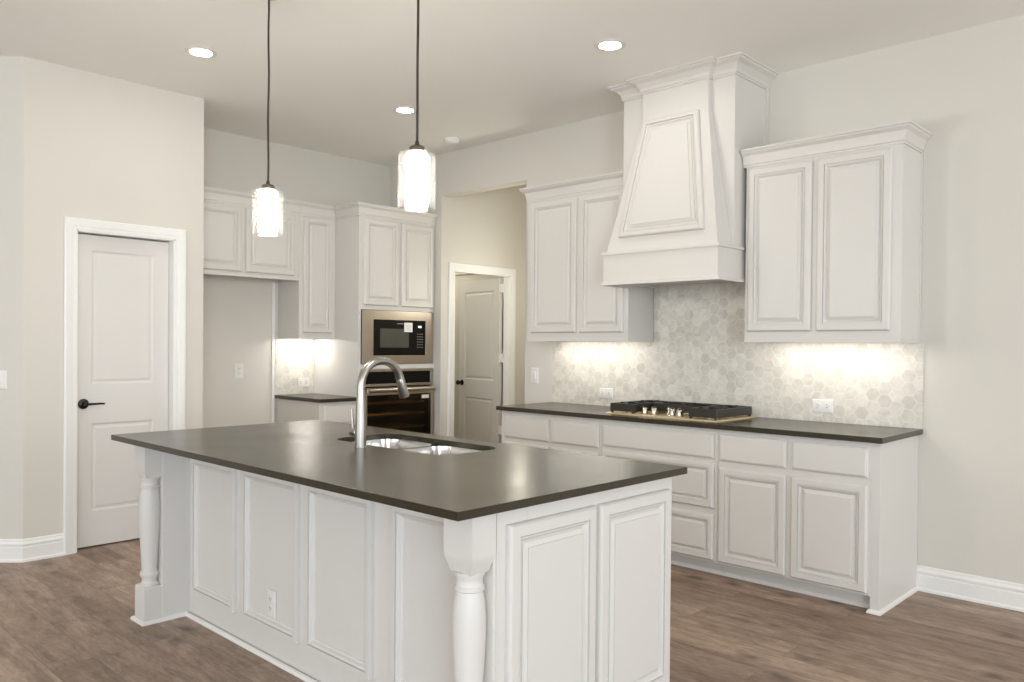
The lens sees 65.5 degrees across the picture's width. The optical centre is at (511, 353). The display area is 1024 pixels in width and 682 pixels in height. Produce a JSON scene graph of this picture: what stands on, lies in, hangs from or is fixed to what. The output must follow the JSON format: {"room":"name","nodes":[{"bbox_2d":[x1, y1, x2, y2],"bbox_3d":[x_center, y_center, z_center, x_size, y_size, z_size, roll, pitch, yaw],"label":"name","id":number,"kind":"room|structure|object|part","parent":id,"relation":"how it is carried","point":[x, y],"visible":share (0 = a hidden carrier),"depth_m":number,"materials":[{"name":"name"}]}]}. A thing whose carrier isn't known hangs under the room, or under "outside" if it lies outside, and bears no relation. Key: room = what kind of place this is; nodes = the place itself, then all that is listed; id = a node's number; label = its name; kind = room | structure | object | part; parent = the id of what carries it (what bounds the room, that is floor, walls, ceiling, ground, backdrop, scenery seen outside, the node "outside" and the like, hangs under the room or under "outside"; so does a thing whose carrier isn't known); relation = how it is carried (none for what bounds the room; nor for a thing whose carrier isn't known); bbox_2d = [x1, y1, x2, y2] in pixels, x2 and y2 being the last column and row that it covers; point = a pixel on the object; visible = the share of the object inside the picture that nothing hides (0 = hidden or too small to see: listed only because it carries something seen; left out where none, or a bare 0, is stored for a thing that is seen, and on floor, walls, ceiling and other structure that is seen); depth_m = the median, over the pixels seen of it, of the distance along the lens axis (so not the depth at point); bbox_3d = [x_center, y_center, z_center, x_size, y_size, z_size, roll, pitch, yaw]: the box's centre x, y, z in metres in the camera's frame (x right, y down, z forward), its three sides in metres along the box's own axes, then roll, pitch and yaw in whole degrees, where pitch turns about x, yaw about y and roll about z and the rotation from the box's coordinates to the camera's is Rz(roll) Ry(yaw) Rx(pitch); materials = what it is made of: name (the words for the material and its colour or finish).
{"room":"kitchen","nodes":[
{"label":"kitchen","id":0,"kind":"room"},
{"bbox_2d":[0,56,23,538],"bbox_3d":[-4.320,-0.284,4.947,2.600,3.120,0.115,0,1,-1],"label":"wall","id":1,"kind":"structure","parent":0,"point":[11,67],"depth_m":4.92,"materials":[{"name":"grey paint"}]},
{"bbox_2d":[0,370,6,388],"bbox_3d":[-3.161,0.160,4.917,0.078,0.115,0.010,0,1,-1],"label":"light switch","id":2,"kind":"object","parent":1,"relation":"attached to","point":[3,374],"visible":1,"depth_m":4.92,"materials":[{"name":"white plastic"}]},
{"bbox_2d":[0,533,64,562],"bbox_3d":[-4.238,1.208,4.902,2.783,0.140,0.176,0,1,-5],"label":"baseboard","id":3,"kind":"structure","parent":1,"relation":"attached to","point":[49,546],"depth_m":4.96,"materials":[{"name":"white paint"}]},
{"bbox_2d":[23,57,203,538],"bbox_3d":[-3.258,-0.278,5.298,0.867,3.120,2.070,1,1,44],"label":"wall","id":4,"kind":"structure","parent":0,"point":[97,146],"depth_m":5.14,"materials":[{"name":"grey paint"}]},
{"bbox_2d":[63,217,185,554],"bbox_3d":[-2.630,0.205,5.404,0.138,2.162,0.784,1,1,44],"label":"door","id":5,"kind":"structure","parent":4,"relation":"in","point":[124,335],"depth_m":5.38,"materials":[{"name":"white paint"}]},
{"bbox_3d":[-2.772,0.329,5.252,0.061,0.068,0.153,1,1,44],"label":"handle","id":6,"kind":"part","parent":5,"relation":"part of","materials":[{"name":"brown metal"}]},
{"bbox_2d":[203,128,389,427],"bbox_3d":[-2.081,-0.288,7.073,0.120,3.120,2.363,1,1,44],"label":"wall","id":7,"kind":"structure","parent":0,"point":[237,311],"depth_m":6.82,"materials":[{"name":"grey paint"}]},
{"bbox_2d":[234,364,242,378],"bbox_3d":[-2.312,0.145,6.745,0.010,0.126,0.078,1,1,44],"label":"wall outlet","id":8,"kind":"object","parent":7,"relation":"attached to","point":[238,371],"visible":1,"depth_m":6.74,"materials":[{"name":"white plastic"}]},
{"bbox_2d":[203,186,301,280],"bbox_3d":[-2.268,-0.958,6.492,0.390,0.670,1.024,1,1,44],"label":"upper cabinet","id":9,"kind":"object","parent":7,"relation":"attached to","point":[233,244],"visible":0.7,"depth_m":6.40,"materials":[{"name":"white paint"}]},
{"bbox_3d":[-2.322,-0.914,6.209,0.022,0.512,0.453,1,1,44],"label":"door","id":10,"kind":"part","parent":9,"relation":"part of","materials":[{"name":"white paint"}]},
{"bbox_3d":[-2.163,-0.634,6.393,0.008,0.026,1.024,1,1,44],"label":"light rail","id":11,"kind":"part","parent":9,"relation":"part of","materials":[{"name":"white paint"}]},
{"bbox_3d":[-2.142,-1.238,6.372,0.050,0.106,1.024,1,1,44],"label":"crown","id":12,"kind":"part","parent":9,"relation":"part of","materials":[{"name":"white paint"}]},
{"bbox_3d":[-1.989,-0.916,6.559,0.022,0.512,0.443,1,1,44],"label":"door","id":13,"kind":"part","parent":9,"relation":"part of","materials":[{"name":"white paint"}]},
{"bbox_2d":[271,282,274,422],"bbox_3d":[-2.094,0.253,6.972,0.014,1.760,0.027,1,1,44],"label":"trim","id":14,"kind":"structure","parent":7,"relation":"attached to","point":[273,283],"depth_m":6.96,"materials":[{"name":"white paint"}]},
{"bbox_2d":[275,339,313,394],"bbox_3d":[-1.946,0.111,7.128,0.008,0.494,0.393,1,1,44],"label":"tile backsplash","id":15,"kind":"structure","parent":7,"relation":"attached to","point":[294,358],"depth_m":7.11,"materials":[{"name":"tile"}]},
{"bbox_2d":[297,378,309,386],"bbox_3d":[-1.881,0.257,7.186,0.010,0.078,0.125,1,1,44],"label":"wall outlet","id":16,"kind":"object","parent":15,"relation":"attached to","point":[301,382],"visible":1,"depth_m":7.18,"materials":[{"name":"white plastic"}]},
{"bbox_2d":[278,201,335,338],"bbox_3d":[-1.790,-0.714,6.998,0.390,1.162,0.362,1,1,44],"label":"upper cabinet","id":17,"kind":"object","parent":7,"relation":"attached to","point":[306,306],"visible":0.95,"depth_m":6.88,"materials":[{"name":"white paint"}]},
{"bbox_3d":[-1.679,-0.677,6.889,0.022,0.990,0.287,1,1,44],"label":"door","id":18,"kind":"part","parent":17,"relation":"part of","materials":[{"name":"white paint"}]},
{"bbox_3d":[-1.662,-1.239,6.875,0.050,0.106,0.362,1,1,44],"label":"crown","id":19,"kind":"part","parent":17,"relation":"part of","materials":[{"name":"white paint"}]},
{"bbox_2d":[451,184,525,404],"bbox_3d":[-0.145,-0.281,7.935,0.072,3.120,1.317,1,1,44],"label":"wall","id":20,"kind":"structure","parent":0,"point":[488,228],"depth_m":7.88,"materials":[{"name":"grey paint"}]},
{"bbox_2d":[447,262,515,442],"bbox_3d":[-0.569,0.206,8.048,0.873,2.137,0.958,1,1,44],"label":"door","id":21,"kind":"structure","parent":20,"relation":"in","point":[481,358],"depth_m":8.20,"materials":[{"name":"white paint"}]},
{"bbox_3d":[-0.569,0.308,8.601,0.070,0.062,0.062,0,1,-37],"label":"knob","id":22,"kind":"part","parent":21,"relation":"part of","materials":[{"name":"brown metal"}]},
{"bbox_2d":[0,0,1023,166],"bbox_3d":[-0.603,-1.831,2.228,14.000,0.100,13.600,1,1,44],"label":"ceiling","id":23,"kind":"structure","parent":0,"point":[490,71],"depth_m":4.70,"materials":[{"name":"white paint"}]},
{"bbox_2d":[185,46,216,57],"bbox_3d":[-1.875,-1.818,4.801,0.184,0.006,0.184,1,1,44],"label":"recessed light","id":24,"kind":"object","parent":23,"relation":"in","point":[202,52],"visible":1,"depth_m":4.79,"materials":[{"name":"white plastic"}]},
{"bbox_2d":[190,49,211,55],"bbox_3d":[-1.875,-1.819,4.801,0.120,0.001,0.120,1,1,44],"label":"diffuser","id":25,"kind":"object","parent":24,"relation":"attached to","point":[194,52],"depth_m":4.80,"materials":[{"name":"white plastic"}]},
{"bbox_2d":[258,0,277,232],"bbox_3d":[-1.223,-1.202,3.997,0.153,1.208,0.153,1,1,44],"label":"pendant lamp","id":26,"kind":"object","parent":23,"relation":"hanging from","point":[267,197],"visible":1,"depth_m":3.98,"materials":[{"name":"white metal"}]},
{"bbox_3d":[-1.227,-0.716,4.002,0.094,0.201,0.094,1,1,44],"label":"lamp shade","id":27,"kind":"part","parent":26,"relation":"part of","materials":[{"name":"white glass"}]},
{"bbox_3d":[-1.222,-1.320,3.995,0.017,0.952,0.010,1,1,44],"label":"cord","id":28,"kind":"part","parent":26,"relation":"part of","materials":[{"name":"brown metal"}]},
{"bbox_2d":[393,106,415,113],"bbox_3d":[-0.800,-1.821,5.954,0.184,0.006,0.184,1,1,44],"label":"recessed light","id":29,"kind":"object","parent":23,"relation":"in","point":[401,109],"visible":0.95,"depth_m":5.95,"materials":[{"name":"white plastic"}]},
{"bbox_2d":[397,108,412,112],"bbox_3d":[-0.800,-1.822,5.954,0.120,0.001,0.120,1,1,44],"label":"diffuser","id":30,"kind":"object","parent":29,"relation":"attached to","point":[399,110],"depth_m":5.96,"materials":[{"name":"white plastic"}]},
{"bbox_2d":[405,0,428,206],"bbox_3d":[-0.378,-1.186,3.190,0.153,1.208,0.153,1,1,44],"label":"pendant lamp","id":31,"kind":"object","parent":23,"relation":"hanging from","point":[416,160],"visible":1,"depth_m":3.16,"materials":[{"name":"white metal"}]},
{"bbox_3d":[-0.382,-0.699,3.196,0.094,0.201,0.094,1,1,44],"label":"lamp shade","id":32,"kind":"part","parent":31,"relation":"part of","materials":[{"name":"white glass"}]},
{"bbox_3d":[-0.377,-1.304,3.189,0.012,0.952,0.010,1,1,44],"label":"cord","id":33,"kind":"part","parent":31,"relation":"part of","materials":[{"name":"brown metal"}]},
{"bbox_2d":[444,137,459,144],"bbox_3d":[-0.512,-1.813,6.783,0.136,0.037,0.136,1,1,44],"label":"smoke detector","id":34,"kind":"object","parent":23,"relation":"attached to","point":[449,140],"visible":1,"depth_m":6.74,"materials":[{"name":"white paint"}]},
{"bbox_2d":[594,39,625,50],"bbox_3d":[0.570,-1.795,4.632,0.184,0.006,0.184,1,1,44],"label":"recessed light","id":35,"kind":"object","parent":23,"relation":"in","point":[607,44],"visible":1,"depth_m":4.62,"materials":[{"name":"white plastic"}]},
{"bbox_2d":[600,42,619,48],"bbox_3d":[0.570,-1.795,4.632,0.120,0.001,0.120,1,1,44],"label":"diffuser","id":36,"kind":"object","parent":35,"relation":"attached to","point":[603,45],"depth_m":4.63,"materials":[{"name":"white plastic"}]},
{"bbox_2d":[0,538,1023,681],"bbox_3d":[-0.631,1.399,2.265,14.000,0.120,13.600,1,1,44],"label":"floor","id":37,"kind":"structure","parent":0,"point":[66,618],"depth_m":3.76,"materials":[{"name":"brown wood"}]},
{"bbox_2d":[276,399,355,423],"bbox_3d":[-1.689,0.836,6.892,0.698,0.884,0.382,1,1,44],"label":"base cabinet","id":38,"kind":"object","parent":37,"relation":"on","point":[286,410],"visible":0.14,"depth_m":6.69,"materials":[{"name":"white paint"}]},
{"bbox_2d":[274,393,355,402],"bbox_3d":[-1.689,0.379,6.880,0.730,0.030,0.399,1,1,44],"label":"countertop","id":39,"kind":"structure","parent":38,"relation":"on","point":[308,397],"depth_m":6.72,"materials":[{"name":"stone"}]},
{"bbox_3d":[-1.437,0.505,6.660,0.022,0.155,0.317,1,1,44],"label":"drawer","id":40,"kind":"part","parent":38,"relation":"part of","materials":[{"name":"white paint"}]},
{"bbox_2d":[314,201,438,396],"bbox_3d":[-1.268,-0.009,7.306,0.740,2.570,0.899,1,1,44],"label":"tall cabinet","id":41,"kind":"object","parent":37,"relation":"on","point":[385,255],"visible":0.48,"depth_m":6.98,"materials":[{"name":"white paint"}]},
{"bbox_3d":[-1.137,-0.792,6.947,0.022,0.742,0.370,1,1,44],"label":"door","id":42,"kind":"part","parent":41,"relation":"part of","materials":[{"name":"white paint"}]},
{"bbox_3d":[-1.133,-1.238,7.175,0.399,0.106,0.899,1,1,44],"label":"crown","id":43,"kind":"part","parent":41,"relation":"part of","materials":[{"name":"white paint"}]},
{"bbox_2d":[361,310,433,363],"bbox_3d":[-1.161,-0.150,7.247,0.433,0.468,0.800,1,1,44],"label":"microwave","id":44,"kind":"object","parent":41,"relation":"in","point":[403,337],"visible":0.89,"depth_m":7.09,"materials":[{"name":"silver metal"}]},
{"bbox_3d":[-1.038,-0.144,7.069,0.004,0.306,0.468,1,1,44],"label":"door","id":45,"kind":"part","parent":44,"relation":"part of","materials":[{"name":"black glass"}]},
{"bbox_2d":[365,368,435,433],"bbox_3d":[-1.228,0.487,7.313,0.744,0.716,0.800,1,1,44],"label":"wall oven","id":46,"kind":"object","parent":41,"relation":"in","point":[384,407],"visible":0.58,"depth_m":7.34,"materials":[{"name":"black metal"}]},
{"bbox_3d":[-1.024,0.208,7.118,0.038,0.106,0.726,1,1,44],"label":"control panel","id":47,"kind":"part","parent":46,"relation":"part of","materials":[{"name":"black glass"}]},
{"bbox_3d":[-1.018,0.208,7.111,0.038,0.150,0.800,1,1,44],"label":"control frame","id":48,"kind":"part","parent":46,"relation":"part of","materials":[{"name":"silver metal"}]},
{"bbox_3d":[-0.981,0.316,7.076,0.063,0.042,0.740,1,1,44],"label":"handle","id":49,"kind":"part","parent":46,"relation":"part of","materials":[{"name":"silver metal"}]},
{"bbox_3d":[-0.859,-0.793,7.239,0.022,0.742,0.372,1,1,44],"label":"door","id":50,"kind":"part","parent":41,"relation":"part of","materials":[{"name":"white paint"}]},
{"bbox_2d":[130,444,671,681],"bbox_3d":[-0.630,0.881,3.469,2.440,0.888,1.065,1,1,44],"label":"kitchen island","id":51,"kind":"object","parent":37,"relation":"on","point":[575,589],"visible":0.85,"depth_m":2.90,"materials":[{"name":"white paint"}]},
{"bbox_3d":[-1.784,0.866,3.920,0.121,0.888,0.101,1,1,44],"label":"leg","id":52,"kind":"part","parent":51,"relation":"part of","materials":[{"name":"white paint"}]},
{"bbox_3d":[-1.428,0.849,3.801,0.434,0.674,0.022,1,1,44],"label":"seating panel","id":53,"kind":"part","parent":51,"relation":"part of","materials":[{"name":"white paint"}]},
{"bbox_3d":[-0.635,1.316,3.474,2.439,0.018,1.065,1,1,44],"label":"shoe moulding","id":54,"kind":"part","parent":51,"relation":"part of","materials":[{"name":"white wood"}]},
{"bbox_3d":[-1.049,0.857,3.440,0.462,0.674,0.022,1,1,44],"label":"seating panel","id":55,"kind":"part","parent":51,"relation":"part of","materials":[{"name":"white paint"}]},
{"bbox_2d":[267,588,275,618],"bbox_3d":[-1.038,1.077,3.434,0.064,0.116,0.010,1,1,44],"label":"wall outlet","id":56,"kind":"object","parent":51,"relation":"attached to","point":[271,609],"visible":1,"depth_m":3.42,"materials":[{"name":"white plastic"}]},
{"bbox_3d":[-0.676,0.864,3.084,0.440,0.674,0.022,1,1,44],"label":"seating panel","id":57,"kind":"part","parent":51,"relation":"part of","materials":[{"name":"white paint"}]},
{"bbox_2d":[111,420,686,520],"bbox_3d":[-0.649,0.424,3.454,2.509,0.026,1.175,1,1,44],"label":"island countertop","id":58,"kind":"structure","parent":51,"relation":"on","point":[320,454],"depth_m":2.99,"materials":[{"name":"stone"}]},
{"bbox_2d":[349,357,408,447],"bbox_3d":[-0.601,0.211,3.611,0.100,0.396,0.292,1,1,44],"label":"faucet","id":59,"kind":"object","parent":58,"relation":"on","point":[358,430],"visible":1,"depth_m":3.50,"materials":[{"name":"silver metal"}]},
{"bbox_3d":[-0.710,0.292,3.550,0.028,0.096,0.016,1,1,44],"label":"handle lever","id":60,"kind":"part","parent":59,"relation":"part of","materials":[{"name":"silver metal"}]},
{"bbox_3d":[-0.590,0.109,3.585,0.040,0.190,0.256,1,1,44],"label":"spout","id":61,"kind":"part","parent":59,"relation":"part of","materials":[{"name":"silver metal"}]},
{"bbox_2d":[354,439,479,454],"bbox_3d":[-0.450,0.534,3.665,0.865,0.193,0.420,1,1,44],"label":"sink","id":62,"kind":"object","parent":58,"relation":"in","point":[420,447],"visible":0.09,"depth_m":3.79,"materials":[{"name":"silver metal"}]},
{"bbox_3d":[-0.618,0.529,3.818,0.366,0.190,0.386,1,1,44],"label":"bowl","id":63,"kind":"part","parent":62,"relation":"part of","materials":[{"name":"silver metal"}]},
{"bbox_3d":[-0.312,0.535,3.527,0.431,0.190,0.386,1,1,44],"label":"bowl","id":64,"kind":"part","parent":62,"relation":"part of","materials":[{"name":"silver metal"}]},
{"bbox_3d":[-0.260,0.872,2.688,0.462,0.674,0.022,1,1,44],"label":"seating panel","id":65,"kind":"part","parent":51,"relation":"part of","materials":[{"name":"white paint"}]},
{"bbox_3d":[-0.127,0.898,2.339,0.121,0.888,0.101,1,1,44],"label":"leg","id":66,"kind":"part","parent":51,"relation":"part of","materials":[{"name":"white paint"}]},
{"bbox_3d":[0.132,0.872,2.515,0.022,0.730,0.418,1,1,44],"label":"panel","id":67,"kind":"part","parent":51,"relation":"part of","materials":[{"name":"white paint"}]},
{"bbox_3d":[0.439,0.871,2.838,0.022,0.730,0.430,1,1,44],"label":"panel","id":68,"kind":"part","parent":51,"relation":"part of","materials":[{"name":"white paint"}]},
{"bbox_2d":[502,410,601,455],"bbox_3d":[0.459,0.866,5.849,0.934,0.884,0.628,1,1,44],"label":"base cabinet","id":69,"kind":"object","parent":37,"relation":"on","point":[545,431],"visible":0.26,"depth_m":5.58,"materials":[{"name":"white paint"}]},
{"bbox_3d":[0.100,0.928,5.773,0.434,0.555,0.022,1,1,44],"label":"door","id":70,"kind":"part","parent":69,"relation":"part of","materials":[{"name":"white paint"}]},
{"bbox_3d":[0.104,0.540,5.769,0.434,0.161,0.022,1,1,44],"label":"drawer","id":71,"kind":"part","parent":69,"relation":"part of","materials":[{"name":"white paint"}]},
{"bbox_3d":[0.426,0.934,5.462,0.413,0.555,0.022,1,1,44],"label":"door","id":72,"kind":"part","parent":69,"relation":"part of","materials":[{"name":"white paint"}]},
{"bbox_3d":[0.429,0.546,5.458,0.413,0.161,0.022,1,1,44],"label":"drawer","id":73,"kind":"part","parent":69,"relation":"part of","materials":[{"name":"white paint"}]},
{"bbox_2d":[496,402,922,443],"bbox_3d":[1.102,0.421,5.222,2.761,0.030,0.648,1,1,44],"label":"countertop","id":74,"kind":"structure","parent":69,"relation":"on","point":[788,427],"depth_m":4.71,"materials":[{"name":"stone"}]},
{"bbox_2d":[606,400,755,421],"bbox_3d":[1.107,0.368,5.261,0.840,0.076,0.490,1,1,44],"label":"gas cooktop","id":75,"kind":"object","parent":74,"relation":"in","point":[694,411],"visible":1,"depth_m":5.18,"materials":[{"name":"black metal"}]},
{"bbox_3d":[0.877,0.372,5.266,0.052,0.053,0.052,1,1,44],"label":"knob","id":76,"kind":"part","parent":75,"relation":"part of","materials":[{"name":"silver metal"}]},
{"bbox_3d":[0.934,0.373,5.239,0.052,0.053,0.052,1,1,44],"label":"knob","id":77,"kind":"part","parent":75,"relation":"part of","materials":[{"name":"silver metal"}]},
{"bbox_3d":[1.036,0.375,5.143,0.052,0.053,0.052,1,1,44],"label":"knob","id":78,"kind":"part","parent":75,"relation":"part of","materials":[{"name":"silver metal"}]},
{"bbox_3d":[1.069,0.376,5.083,0.052,0.053,0.052,1,1,44],"label":"knob","id":79,"kind":"part","parent":75,"relation":"part of","materials":[{"name":"silver metal"}]},
{"bbox_2d":[602,419,722,574],"bbox_3d":[1.108,0.878,5.229,0.858,0.884,0.628,1,1,44],"label":"base cabinet","id":80,"kind":"object","parent":37,"relation":"on","point":[694,509],"visible":0.41,"depth_m":4.86,"materials":[{"name":"white paint"}]},
{"bbox_3d":[0.899,0.775,5.010,0.825,0.272,0.022,1,1,44],"label":"drawer","id":81,"kind":"part","parent":80,"relation":"part of","materials":[{"name":"white paint"}]},
{"bbox_3d":[0.901,0.544,5.008,0.823,0.145,0.022,1,1,44],"label":"drawer","id":82,"kind":"part","parent":80,"relation":"part of","materials":[{"name":"white paint"}]},
{"bbox_3d":[0.897,1.085,5.013,0.827,0.272,0.022,1,1,44],"label":"drawer","id":83,"kind":"part","parent":80,"relation":"part of","materials":[{"name":"white paint"}]},
{"bbox_2d":[717,430,918,615],"bbox_3d":[1.759,0.891,4.609,0.936,0.884,0.628,1,1,44],"label":"base cabinet","id":84,"kind":"object","parent":37,"relation":"on","point":[834,520],"visible":0.89,"depth_m":4.33,"materials":[{"name":"white paint"}]},
{"bbox_3d":[1.370,0.950,4.561,0.412,0.560,0.022,1,1,44],"label":"door","id":85,"kind":"part","parent":84,"relation":"part of","materials":[{"name":"white paint"}]},
{"bbox_3d":[1.373,0.554,4.557,0.412,0.158,0.022,1,1,44],"label":"drawer","id":86,"kind":"part","parent":84,"relation":"part of","materials":[{"name":"white paint"}]},
{"bbox_3d":[1.688,0.956,4.258,0.408,0.560,0.022,1,1,44],"label":"door","id":87,"kind":"part","parent":84,"relation":"part of","materials":[{"name":"white paint"}]},
{"bbox_3d":[1.692,0.560,4.254,0.408,0.158,0.022,1,1,44],"label":"drawer","id":88,"kind":"part","parent":84,"relation":"part of","materials":[{"name":"white paint"}]},
{"bbox_3d":[2.064,1.329,4.311,0.071,0.020,0.597,1,1,44],"label":"shoe moulding","id":89,"kind":"part","parent":84,"relation":"part of","materials":[{"name":"white wood"}]},
{"bbox_3d":[2.079,0.897,4.318,0.045,0.884,0.606,1,1,44],"label":"panel","id":90,"kind":"part","parent":84,"relation":"part of","materials":[{"name":"white paint"}]},
{"bbox_2d":[606,411,755,421],"bbox_3d":[1.107,0.401,5.261,0.840,0.010,0.490,1,1,44],"label":"tray","id":91,"kind":"object","parent":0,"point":[684,415],"depth_m":5.07,"materials":[{"name":"metal"}]},
{"bbox_2d":[389,15,1023,583],"bbox_3d":[2.326,-0.231,5.404,13.100,3.120,1.307,1,1,44],"label":"wall","id":92,"kind":"structure","parent":0,"point":[965,87],"depth_m":4.42,"materials":[{"name":"grey paint"}]},
{"bbox_2d":[531,368,537,382],"bbox_3d":[0.184,0.177,6.539,0.080,0.126,0.010,1,1,44],"label":"light switch","id":93,"kind":"object","parent":92,"relation":"attached to","point":[534,371],"visible":1,"depth_m":6.54,"materials":[{"name":"white plastic"}]},
{"bbox_2d":[519,171,653,341],"bbox_3d":[0.537,-0.680,5.947,1.000,1.175,0.372,1,1,44],"label":"upper cabinet","id":94,"kind":"object","parent":92,"relation":"attached to","point":[571,223],"visible":0.88,"depth_m":5.81,"materials":[{"name":"white paint"}]},
{"bbox_3d":[0.309,-0.655,5.966,0.443,0.990,0.022,1,1,44],"label":"door","id":95,"kind":"part","parent":94,"relation":"part of","materials":[{"name":"white paint"}]},
{"bbox_3d":[0.541,-1.216,5.941,1.000,0.104,0.372,1,1,44],"label":"crown","id":96,"kind":"part","parent":94,"relation":"part of","materials":[{"name":"white paint"}]},
{"bbox_3d":[0.634,-0.649,5.657,0.386,0.990,0.022,1,1,44],"label":"door","id":97,"kind":"part","parent":94,"relation":"part of","materials":[{"name":"white paint"}]},
{"bbox_2d":[601,51,779,287],"bbox_3d":[1.130,-1.123,5.201,0.984,1.352,0.636,1,1,44],"label":"range hood","id":98,"kind":"object","parent":92,"relation":"attached to","point":[681,217],"visible":0.95,"depth_m":4.95,"materials":[{"name":"white paint"}]},
{"bbox_3d":[0.970,-1.137,5.037,0.626,0.766,0.143,1,1,44],"label":"panel","id":99,"kind":"part","parent":98,"relation":"part of","materials":[{"name":"white paint"}]},
{"bbox_3d":[1.164,-1.751,5.224,0.984,0.096,0.553,1,1,44],"label":"crown","id":100,"kind":"part","parent":98,"relation":"part of","materials":[{"name":"white paint"}]},
{"bbox_2d":[552,282,923,428],"bbox_3d":[1.327,-0.067,5.448,2.760,0.946,0.008,1,1,44],"label":"tile backsplash","id":101,"kind":"structure","parent":92,"relation":"attached to","point":[699,352],"depth_m":5.31,"materials":[{"name":"tile"}]},
{"bbox_2d":[599,388,612,398],"bbox_3d":[0.711,0.298,6.025,0.125,0.078,0.010,1,1,44],"label":"wall outlet","id":102,"kind":"object","parent":101,"relation":"attached to","point":[607,393],"visible":1,"depth_m":6.02,"materials":[{"name":"white plastic"}]},
{"bbox_2d":[812,399,832,412],"bbox_3d":[1.906,0.319,4.885,0.128,0.080,0.010,1,1,44],"label":"wall outlet","id":103,"kind":"object","parent":101,"relation":"attached to","point":[819,405],"visible":1,"depth_m":4.88,"materials":[{"name":"white plastic"}]},
{"bbox_2d":[815,402,819,408],"bbox_3d":[1.882,0.319,4.903,0.034,0.042,0.003,1,1,44],"label":"receptacle","id":104,"kind":"object","parent":103,"relation":"attached to","point":[817,404],"depth_m":4.90,"materials":[{"name":"white plastic"}]},
{"bbox_2d":[824,403,829,409],"bbox_3d":[1.926,0.320,4.862,0.034,0.042,0.003,1,1,44],"label":"receptacle","id":105,"kind":"object","parent":103,"relation":"attached to","point":[826,405],"depth_m":4.86,"materials":[{"name":"white plastic"}]},
{"bbox_2d":[740,120,932,342],"bbox_3d":[1.872,-0.654,4.674,0.978,1.175,0.372,1,1,44],"label":"upper cabinet","id":106,"kind":"object","parent":92,"relation":"attached to","point":[834,221],"visible":1,"depth_m":4.50,"materials":[{"name":"white paint"}]},
{"bbox_3d":[1.591,-0.630,4.744,0.395,0.990,0.022,1,1,44],"label":"door","id":107,"kind":"part","parent":106,"relation":"part of","materials":[{"name":"white paint"}]},
{"bbox_3d":[1.876,-1.190,4.668,0.978,0.104,0.372,1,1,44],"label":"crown","id":108,"kind":"part","parent":106,"relation":"part of","materials":[{"name":"white paint"}]},
{"bbox_3d":[1.903,-0.624,4.446,0.406,0.990,0.022,1,1,44],"label":"door","id":109,"kind":"part","parent":106,"relation":"part of","materials":[{"name":"white paint"}]},
{"bbox_2d":[916,565,1023,611],"bbox_3d":[4.444,1.310,2.468,5.940,0.140,0.024,1,1,44],"label":"baseboard","id":110,"kind":"structure","parent":92,"relation":"attached to","point":[973,588],"depth_m":4.32,"materials":[{"name":"white paint"}]}
]}

